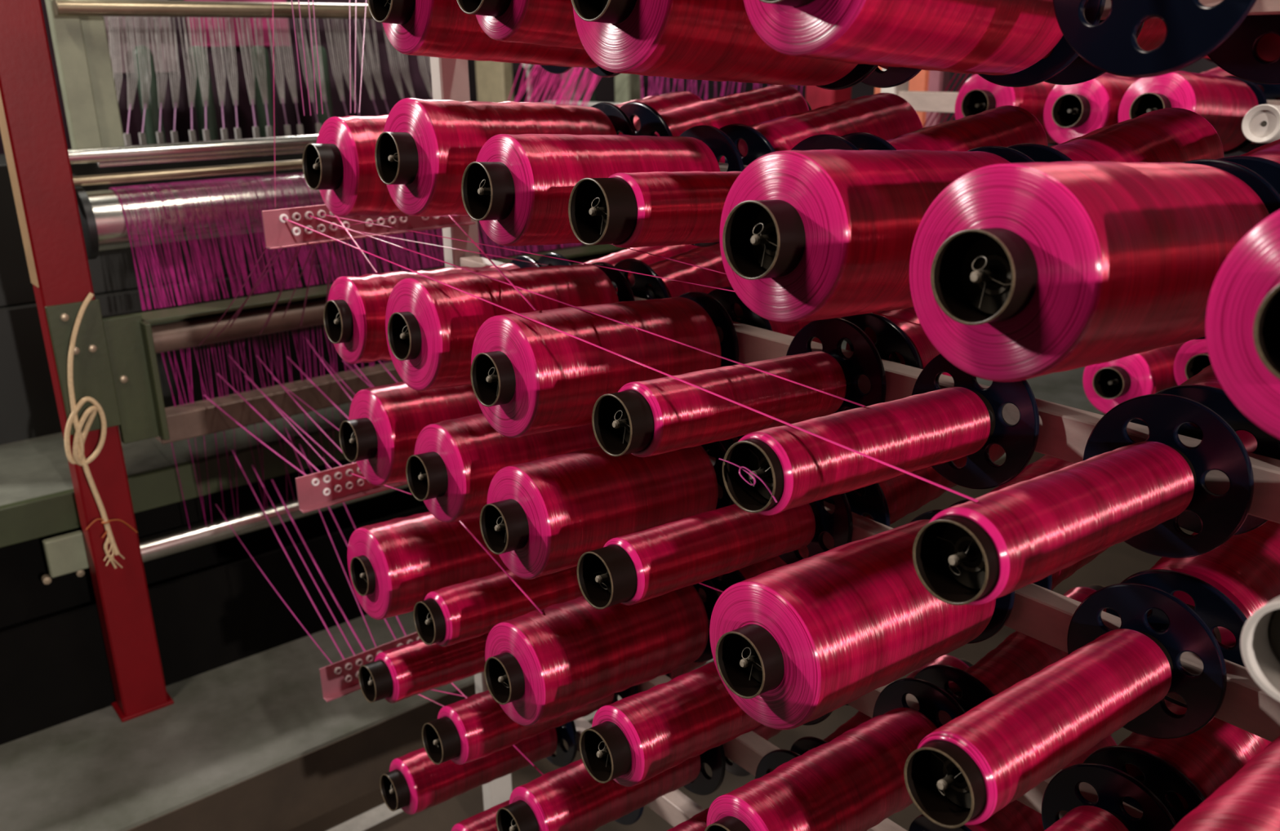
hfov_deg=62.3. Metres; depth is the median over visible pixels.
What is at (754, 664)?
washer
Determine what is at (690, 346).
strand
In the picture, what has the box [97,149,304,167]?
bar
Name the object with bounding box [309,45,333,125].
peg
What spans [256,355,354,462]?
strand
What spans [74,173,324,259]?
roller
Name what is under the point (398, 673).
yarn bobbin
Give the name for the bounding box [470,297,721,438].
yarn bobbin
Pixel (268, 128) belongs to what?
bundle
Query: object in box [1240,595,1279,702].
tube
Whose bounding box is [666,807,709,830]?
yarn bobbin
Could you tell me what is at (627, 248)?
strand
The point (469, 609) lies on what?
yarn bobbin
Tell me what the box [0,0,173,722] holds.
post
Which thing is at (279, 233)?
plate
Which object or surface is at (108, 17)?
bundle
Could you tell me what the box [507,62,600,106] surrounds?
thread
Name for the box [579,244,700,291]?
yarn bobbin
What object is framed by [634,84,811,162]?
yarn bobbin
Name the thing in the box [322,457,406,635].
strand
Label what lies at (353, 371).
strand
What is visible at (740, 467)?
loop
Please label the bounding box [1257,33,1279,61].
yarn bobbin
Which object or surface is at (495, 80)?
post
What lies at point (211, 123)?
peg
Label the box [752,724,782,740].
yarn bobbin
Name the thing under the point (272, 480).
strand
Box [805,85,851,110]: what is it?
panel
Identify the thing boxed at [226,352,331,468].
strand
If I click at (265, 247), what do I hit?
strand
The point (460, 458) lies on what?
yarn bobbin
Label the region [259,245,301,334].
strand
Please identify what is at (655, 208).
yarn bobbin
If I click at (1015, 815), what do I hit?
yarn bobbin
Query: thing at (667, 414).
yarn bobbin
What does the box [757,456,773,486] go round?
washer
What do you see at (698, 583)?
strand
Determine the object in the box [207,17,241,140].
bundle
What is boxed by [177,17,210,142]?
bundle
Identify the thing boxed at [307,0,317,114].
strand
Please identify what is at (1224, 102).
yarn bobbin
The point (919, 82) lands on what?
panel
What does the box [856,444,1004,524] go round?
yarn bobbin
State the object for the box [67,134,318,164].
bar
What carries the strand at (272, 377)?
attached to the plate at (331, 486)
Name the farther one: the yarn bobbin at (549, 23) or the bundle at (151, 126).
the bundle at (151, 126)
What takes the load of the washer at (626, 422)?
in the bobbin creel at (1237, 491)
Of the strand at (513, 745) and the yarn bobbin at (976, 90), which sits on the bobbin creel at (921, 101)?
the yarn bobbin at (976, 90)
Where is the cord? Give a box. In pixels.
[64,292,137,568]
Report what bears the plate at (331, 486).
attached to the bobbin creel at (1237, 491)
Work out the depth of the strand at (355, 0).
1.17 m
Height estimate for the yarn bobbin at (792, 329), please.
0.093 m
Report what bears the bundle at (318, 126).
on the loom
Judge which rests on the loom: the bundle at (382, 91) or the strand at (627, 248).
the bundle at (382, 91)
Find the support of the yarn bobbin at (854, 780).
on the bobbin creel at (1237, 491)
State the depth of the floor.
1.72 m
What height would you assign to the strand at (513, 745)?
0.026 m
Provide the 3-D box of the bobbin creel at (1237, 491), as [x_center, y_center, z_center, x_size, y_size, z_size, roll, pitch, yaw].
[0.382,0.105,0.634,0.485,1.620,1.910,-16,24,-37]
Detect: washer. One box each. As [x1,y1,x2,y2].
[601,199,606,223]
[623,410,630,433]
[748,644,762,671]
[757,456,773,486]
[760,222,776,255]
[942,759,969,792]
[954,535,985,572]
[976,254,1012,294]
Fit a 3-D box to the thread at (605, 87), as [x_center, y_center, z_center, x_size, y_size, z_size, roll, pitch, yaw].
[-1.312,-2.032,3.860,8.500,3.600,0.100,-16,24,-37]
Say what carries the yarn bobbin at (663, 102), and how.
on the bobbin creel at (1237, 491)
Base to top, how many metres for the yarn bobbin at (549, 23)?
0.086 m
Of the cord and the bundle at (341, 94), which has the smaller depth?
the cord
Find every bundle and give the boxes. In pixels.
[103,16,122,102]
[120,16,151,146]
[132,45,166,144]
[149,17,180,143]
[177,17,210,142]
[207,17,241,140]
[235,17,272,137]
[249,45,278,137]
[266,17,303,136]
[294,17,329,134]
[323,18,359,115]
[354,18,389,115]
[382,26,414,98]
[417,55,432,98]
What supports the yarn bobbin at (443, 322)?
on the bobbin creel at (1237, 491)
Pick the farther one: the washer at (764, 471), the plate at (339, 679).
the plate at (339, 679)
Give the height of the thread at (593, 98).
0.992 m
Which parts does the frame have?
bracket plate, plate, rail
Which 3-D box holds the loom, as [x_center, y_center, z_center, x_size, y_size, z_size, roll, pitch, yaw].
[-0.827,-0.124,2.178,2.600,0.835,0.904,-16,24,-37]
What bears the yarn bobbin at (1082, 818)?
on the bobbin creel at (1237, 491)
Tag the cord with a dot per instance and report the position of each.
(79, 459)
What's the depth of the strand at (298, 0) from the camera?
1.13 m
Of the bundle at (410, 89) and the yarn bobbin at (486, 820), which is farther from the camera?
the bundle at (410, 89)
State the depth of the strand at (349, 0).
1.16 m
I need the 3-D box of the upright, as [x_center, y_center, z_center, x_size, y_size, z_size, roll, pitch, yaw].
[-0.035,-0.726,3.659,0.060,0.991,0.080,-16,24,-37]
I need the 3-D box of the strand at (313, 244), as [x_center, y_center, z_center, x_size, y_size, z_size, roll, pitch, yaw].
[-0.462,-0.181,1.431,0.002,0.218,0.538,-9,21,-23]
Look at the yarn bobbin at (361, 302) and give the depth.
1.02 m
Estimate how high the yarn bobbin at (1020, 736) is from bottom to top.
0.064 m
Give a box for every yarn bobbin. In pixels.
[302,114,408,217]
[323,263,520,364]
[338,382,483,485]
[347,511,508,619]
[358,631,489,702]
[367,0,598,67]
[374,97,617,217]
[379,726,559,814]
[385,263,618,391]
[405,413,599,522]
[413,565,582,646]
[422,689,614,764]
[451,800,509,830]
[456,0,584,48]
[461,133,719,245]
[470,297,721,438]
[480,444,718,579]
[484,585,708,726]
[496,754,702,830]
[568,171,742,248]
[571,0,857,85]
[577,502,820,608]
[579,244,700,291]
[579,661,760,786]
[591,351,850,457]
[614,91,702,134]
[629,242,732,297]
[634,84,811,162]
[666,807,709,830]
[669,627,709,679]
[704,707,937,830]
[709,519,995,729]
[718,546,829,579]
[719,149,1011,323]
[720,92,923,163]
[722,386,995,515]
[732,436,738,443]
[733,302,881,343]
[743,0,1062,75]
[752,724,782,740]
[822,654,973,742]
[845,306,951,376]
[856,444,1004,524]
[858,105,1048,151]
[878,65,888,69]
[903,628,1173,828]
[909,160,1270,382]
[912,441,1196,605]
[948,584,1106,696]
[954,74,1056,143]
[964,734,1116,830]
[986,454,1107,590]
[1042,17,1166,58]
[1043,75,1137,144]
[1044,804,1132,830]
[1048,107,1224,162]
[1082,342,1185,413]
[1102,70,1178,79]
[1118,70,1258,151]
[1118,699,1271,808]
[1146,520,1279,646]
[1170,735,1279,830]
[1173,338,1211,385]
[1180,364,1257,452]
[1200,66,1233,76]
[1204,209,1279,439]
[1240,138,1279,163]
[1251,84,1279,144]
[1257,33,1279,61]
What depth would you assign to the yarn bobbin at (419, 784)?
1.21 m
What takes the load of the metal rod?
attached to the loom
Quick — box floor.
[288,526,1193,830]
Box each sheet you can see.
[160,324,388,407]
[171,403,351,530]
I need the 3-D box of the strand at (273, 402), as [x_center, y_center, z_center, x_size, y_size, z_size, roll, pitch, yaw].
[-0.493,0.001,1.487,0.002,0.021,0.558,-12,22,-30]
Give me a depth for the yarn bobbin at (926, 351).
0.85 m
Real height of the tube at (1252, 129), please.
0.057 m
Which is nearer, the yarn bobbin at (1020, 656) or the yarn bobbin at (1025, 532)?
the yarn bobbin at (1025, 532)
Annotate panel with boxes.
[44,0,124,149]
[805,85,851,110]
[874,66,928,127]
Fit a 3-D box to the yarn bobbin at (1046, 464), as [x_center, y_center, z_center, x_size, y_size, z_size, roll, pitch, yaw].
[0.357,0.075,0.882,0.225,0.109,0.090,-16,24,-37]
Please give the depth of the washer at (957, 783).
0.56 m
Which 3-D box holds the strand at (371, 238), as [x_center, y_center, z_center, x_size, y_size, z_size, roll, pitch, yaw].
[-0.367,-0.209,1.503,0.002,0.214,0.586,-5,19,-11]
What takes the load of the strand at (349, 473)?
attached to the plate at (331, 486)
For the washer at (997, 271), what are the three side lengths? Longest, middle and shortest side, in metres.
0.018 x 0.018 x 0.001 m
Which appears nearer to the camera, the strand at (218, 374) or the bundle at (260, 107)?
the strand at (218, 374)
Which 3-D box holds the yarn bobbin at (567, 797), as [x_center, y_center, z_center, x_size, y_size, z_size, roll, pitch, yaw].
[-0.035,0.364,1.038,0.224,0.077,0.067,-16,24,-37]
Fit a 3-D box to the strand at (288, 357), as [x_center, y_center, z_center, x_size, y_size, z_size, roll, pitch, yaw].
[-0.443,-0.021,1.523,0.003,0.004,0.560,-11,22,-28]
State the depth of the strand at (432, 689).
1.26 m
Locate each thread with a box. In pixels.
[108,172,582,311]
[467,59,806,102]
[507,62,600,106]
[560,66,595,102]
[640,75,802,100]
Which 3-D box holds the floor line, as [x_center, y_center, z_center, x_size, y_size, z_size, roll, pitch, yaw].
[0.136,0.469,2.074,3.500,0.002,0.035,-16,24,-37]
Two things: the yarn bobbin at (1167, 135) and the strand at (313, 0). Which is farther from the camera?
the strand at (313, 0)
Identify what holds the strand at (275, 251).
attached to the frame
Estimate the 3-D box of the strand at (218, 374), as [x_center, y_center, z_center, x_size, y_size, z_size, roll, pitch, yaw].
[-0.520,0.003,1.464,0.003,0.009,0.556,-13,22,-31]
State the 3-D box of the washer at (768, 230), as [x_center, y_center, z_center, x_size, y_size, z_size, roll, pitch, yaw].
[0.073,-0.097,0.580,0.001,0.018,0.018,-11,21,-39]
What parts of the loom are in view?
bearing bracket, bed plate, kick plate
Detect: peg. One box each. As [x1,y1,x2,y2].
[187,44,219,141]
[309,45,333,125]
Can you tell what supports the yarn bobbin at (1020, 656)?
on the bobbin creel at (1237, 491)
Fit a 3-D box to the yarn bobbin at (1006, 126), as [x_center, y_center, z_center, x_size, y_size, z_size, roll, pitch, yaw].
[0.263,-0.209,0.901,0.225,0.099,0.080,-16,24,-37]
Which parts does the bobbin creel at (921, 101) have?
post, rail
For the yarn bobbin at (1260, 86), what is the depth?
1.43 m
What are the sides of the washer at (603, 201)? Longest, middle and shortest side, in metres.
0.018 x 0.018 x 0.001 m
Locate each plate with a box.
[261,204,475,249]
[295,462,407,513]
[319,631,420,702]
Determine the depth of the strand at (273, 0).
1.27 m
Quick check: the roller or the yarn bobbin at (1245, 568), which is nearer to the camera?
the yarn bobbin at (1245, 568)
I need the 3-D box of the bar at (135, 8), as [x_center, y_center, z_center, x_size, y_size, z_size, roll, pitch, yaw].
[-0.530,-0.724,1.898,0.940,0.025,0.025,-16,24,-37]
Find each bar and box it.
[53,0,373,18]
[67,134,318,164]
[72,160,302,186]
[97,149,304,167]
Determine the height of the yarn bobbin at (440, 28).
0.100 m
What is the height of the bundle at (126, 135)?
0.235 m
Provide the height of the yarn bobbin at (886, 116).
0.113 m
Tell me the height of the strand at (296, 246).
0.244 m
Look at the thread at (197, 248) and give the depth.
1.72 m
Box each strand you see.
[198,247,266,346]
[204,394,306,475]
[215,503,333,663]
[216,248,284,337]
[216,373,319,471]
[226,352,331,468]
[229,248,277,328]
[231,449,344,659]
[244,375,342,466]
[251,465,355,655]
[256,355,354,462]
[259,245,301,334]
[264,246,297,327]
[271,377,339,431]
[271,479,365,651]
[272,0,275,207]
[282,244,314,318]
[283,217,978,502]
[284,427,377,647]
[286,356,348,419]
[291,0,304,115]
[297,0,311,115]
[298,444,396,639]
[300,244,315,326]
[303,335,352,400]
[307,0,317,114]
[308,215,866,407]
[312,0,323,114]
[320,356,355,395]
[321,213,734,292]
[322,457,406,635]
[325,241,332,302]
[333,226,547,266]
[334,214,377,272]
[334,241,340,277]
[342,360,371,387]
[345,216,400,226]
[345,240,352,275]
[349,0,351,113]
[349,472,413,495]
[354,0,356,113]
[354,364,373,386]
[359,0,366,112]
[360,238,368,274]
[370,237,382,273]
[377,235,391,271]
[377,360,398,382]
[383,235,400,271]
[417,693,444,706]
[431,688,469,697]
[448,214,536,311]
[451,682,543,775]
[458,520,543,613]
[626,248,920,325]
[697,582,723,592]
[922,73,956,127]
[928,73,962,126]
[935,73,968,124]
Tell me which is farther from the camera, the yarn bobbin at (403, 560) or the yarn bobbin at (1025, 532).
the yarn bobbin at (403, 560)
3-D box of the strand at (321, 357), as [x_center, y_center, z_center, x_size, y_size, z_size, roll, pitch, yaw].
[-0.410,-0.025,1.551,0.002,0.015,0.566,-10,21,-25]
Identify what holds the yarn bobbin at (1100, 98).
on the bobbin creel at (921, 101)
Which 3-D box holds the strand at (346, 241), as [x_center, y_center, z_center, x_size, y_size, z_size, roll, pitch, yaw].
[-0.401,-0.190,1.480,0.002,0.234,0.572,-6,20,-14]
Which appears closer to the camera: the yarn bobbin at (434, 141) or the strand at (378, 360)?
the yarn bobbin at (434, 141)
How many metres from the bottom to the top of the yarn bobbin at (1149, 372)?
0.108 m
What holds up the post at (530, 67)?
on the floor
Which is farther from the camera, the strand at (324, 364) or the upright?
the upright
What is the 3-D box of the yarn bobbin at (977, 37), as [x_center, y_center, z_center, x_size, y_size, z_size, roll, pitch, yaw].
[0.151,-0.239,0.584,0.224,0.102,0.091,-16,24,-37]
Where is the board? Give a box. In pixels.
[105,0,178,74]
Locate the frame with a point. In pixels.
(115, 363)
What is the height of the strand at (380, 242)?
0.248 m
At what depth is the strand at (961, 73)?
1.96 m
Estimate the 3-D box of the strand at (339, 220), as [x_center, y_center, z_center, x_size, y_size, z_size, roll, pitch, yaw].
[-0.298,-0.182,1.106,0.002,0.040,0.157,-11,21,-27]
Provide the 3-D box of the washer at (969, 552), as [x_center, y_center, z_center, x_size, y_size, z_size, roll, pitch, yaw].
[0.163,0.068,0.524,0.001,0.018,0.018,-11,21,-39]
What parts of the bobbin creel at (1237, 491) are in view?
post, rail, rail, rail, rail, rail, rail, rail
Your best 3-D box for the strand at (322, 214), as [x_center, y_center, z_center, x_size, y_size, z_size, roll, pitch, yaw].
[-0.109,-0.141,0.900,0.002,0.013,0.716,-17,25,-39]
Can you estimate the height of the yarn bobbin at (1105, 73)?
0.117 m
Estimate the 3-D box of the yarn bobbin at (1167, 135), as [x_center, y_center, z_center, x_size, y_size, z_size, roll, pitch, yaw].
[0.355,-0.173,0.796,0.225,0.105,0.086,-16,24,-37]
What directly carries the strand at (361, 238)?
attached to the frame
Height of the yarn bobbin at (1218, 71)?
0.112 m
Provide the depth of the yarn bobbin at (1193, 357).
1.33 m
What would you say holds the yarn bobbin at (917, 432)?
on the bobbin creel at (1237, 491)
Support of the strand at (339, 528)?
attached to the plate at (339, 679)
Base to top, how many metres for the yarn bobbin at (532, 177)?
0.095 m
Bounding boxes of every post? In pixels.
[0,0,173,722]
[475,60,514,102]
[521,63,534,102]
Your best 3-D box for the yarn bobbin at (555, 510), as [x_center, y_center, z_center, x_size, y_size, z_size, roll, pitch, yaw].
[-0.035,0.076,0.934,0.224,0.107,0.098,-15,24,-36]
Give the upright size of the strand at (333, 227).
0.013 m
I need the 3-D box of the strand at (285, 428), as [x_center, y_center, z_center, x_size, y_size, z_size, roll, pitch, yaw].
[-0.467,0.162,1.573,0.002,0.125,0.580,-10,21,-26]
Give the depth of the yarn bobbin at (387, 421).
1.06 m
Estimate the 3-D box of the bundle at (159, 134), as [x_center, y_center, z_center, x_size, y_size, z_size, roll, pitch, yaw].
[-0.867,-0.609,1.944,0.065,0.235,0.016,-18,25,-41]
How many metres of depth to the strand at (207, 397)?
1.43 m
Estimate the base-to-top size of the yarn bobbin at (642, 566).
0.064 m
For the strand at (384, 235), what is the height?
0.222 m
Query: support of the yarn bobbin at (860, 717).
on the bobbin creel at (1237, 491)
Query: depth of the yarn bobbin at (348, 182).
0.98 m
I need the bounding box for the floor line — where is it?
[326,658,713,830]
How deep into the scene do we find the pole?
2.61 m
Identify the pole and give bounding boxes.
[924,70,950,127]
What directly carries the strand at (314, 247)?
attached to the frame
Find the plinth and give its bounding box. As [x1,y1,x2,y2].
[0,340,1105,830]
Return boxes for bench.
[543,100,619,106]
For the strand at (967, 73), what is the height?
0.186 m
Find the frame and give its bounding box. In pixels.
[44,244,626,444]
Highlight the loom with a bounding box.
[0,153,587,745]
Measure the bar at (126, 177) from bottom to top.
0.015 m
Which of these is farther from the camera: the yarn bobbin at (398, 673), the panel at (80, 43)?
the panel at (80, 43)
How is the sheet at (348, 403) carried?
hanging from the frame
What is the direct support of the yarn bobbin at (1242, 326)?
on the bobbin creel at (1237, 491)
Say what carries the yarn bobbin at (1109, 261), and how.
on the bobbin creel at (1237, 491)
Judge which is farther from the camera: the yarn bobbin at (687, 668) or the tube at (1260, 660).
the yarn bobbin at (687, 668)
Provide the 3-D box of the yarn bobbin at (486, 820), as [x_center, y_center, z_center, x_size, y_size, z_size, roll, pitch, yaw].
[-0.117,0.447,1.172,0.224,0.071,0.059,-16,24,-37]
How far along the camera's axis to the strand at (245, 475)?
1.51 m
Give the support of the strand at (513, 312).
attached to the plate at (279, 233)
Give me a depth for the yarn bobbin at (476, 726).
1.08 m
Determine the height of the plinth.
0.120 m
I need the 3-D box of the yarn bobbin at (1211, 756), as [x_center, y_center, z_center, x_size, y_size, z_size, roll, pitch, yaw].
[0.451,0.247,0.825,0.225,0.105,0.086,-16,24,-37]
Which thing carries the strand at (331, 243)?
attached to the frame
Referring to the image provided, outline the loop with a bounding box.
[718,457,777,502]
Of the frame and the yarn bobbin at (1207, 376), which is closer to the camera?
the yarn bobbin at (1207, 376)
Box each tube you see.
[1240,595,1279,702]
[1241,104,1279,143]
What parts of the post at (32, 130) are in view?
foot plate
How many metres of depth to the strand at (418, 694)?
1.30 m
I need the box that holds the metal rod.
[138,484,408,564]
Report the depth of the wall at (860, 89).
5.10 m
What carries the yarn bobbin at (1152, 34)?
on the bobbin creel at (1237, 491)
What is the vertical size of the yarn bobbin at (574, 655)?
0.106 m
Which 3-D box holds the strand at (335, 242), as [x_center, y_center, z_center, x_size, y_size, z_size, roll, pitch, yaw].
[-0.416,-0.202,1.464,0.003,0.232,0.567,-6,20,-15]
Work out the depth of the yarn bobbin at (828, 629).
0.67 m
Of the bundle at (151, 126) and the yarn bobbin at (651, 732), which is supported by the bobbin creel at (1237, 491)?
the yarn bobbin at (651, 732)
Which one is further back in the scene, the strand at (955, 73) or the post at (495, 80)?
the post at (495, 80)
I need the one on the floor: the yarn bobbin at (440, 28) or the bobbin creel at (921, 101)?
the bobbin creel at (921, 101)
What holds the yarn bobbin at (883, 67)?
on the bobbin creel at (1237, 491)
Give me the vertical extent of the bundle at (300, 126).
0.235 m
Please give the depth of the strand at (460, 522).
1.02 m
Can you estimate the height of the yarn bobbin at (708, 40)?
0.111 m
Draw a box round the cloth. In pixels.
[183,0,291,47]
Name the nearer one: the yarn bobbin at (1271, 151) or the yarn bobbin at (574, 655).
the yarn bobbin at (1271, 151)
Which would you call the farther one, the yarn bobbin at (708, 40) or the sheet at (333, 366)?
the sheet at (333, 366)
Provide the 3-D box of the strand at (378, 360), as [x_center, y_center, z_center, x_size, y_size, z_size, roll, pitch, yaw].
[-0.359,-0.047,1.588,0.002,0.006,0.570,-9,21,-24]
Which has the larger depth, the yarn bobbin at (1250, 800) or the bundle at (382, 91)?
the bundle at (382, 91)
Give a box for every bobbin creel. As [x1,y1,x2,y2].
[313,0,1279,830]
[880,57,1279,384]
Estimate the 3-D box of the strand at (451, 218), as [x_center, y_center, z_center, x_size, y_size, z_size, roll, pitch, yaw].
[-0.160,-0.167,1.041,0.002,0.030,0.460,-7,20,-18]
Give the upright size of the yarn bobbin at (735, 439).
0.098 m
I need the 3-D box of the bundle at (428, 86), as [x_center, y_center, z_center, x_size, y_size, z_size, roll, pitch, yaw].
[-0.444,-0.727,2.273,0.089,0.235,0.019,-16,24,-37]
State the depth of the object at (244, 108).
2.28 m
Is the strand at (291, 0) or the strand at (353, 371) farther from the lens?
the strand at (353, 371)
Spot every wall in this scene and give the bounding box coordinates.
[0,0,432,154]
[850,57,1246,157]
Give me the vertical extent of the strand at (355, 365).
0.019 m
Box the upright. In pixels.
[614,73,640,103]
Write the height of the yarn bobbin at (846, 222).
0.107 m
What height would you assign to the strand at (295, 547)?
0.074 m
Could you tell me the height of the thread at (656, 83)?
0.191 m
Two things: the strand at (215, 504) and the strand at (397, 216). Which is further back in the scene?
the strand at (215, 504)
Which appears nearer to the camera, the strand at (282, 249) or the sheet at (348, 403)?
the strand at (282, 249)
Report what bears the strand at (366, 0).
attached to the bobbin creel at (1237, 491)
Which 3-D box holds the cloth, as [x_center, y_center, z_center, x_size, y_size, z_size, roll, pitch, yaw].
[-0.824,-0.842,2.164,0.209,0.168,0.010,-16,24,-37]

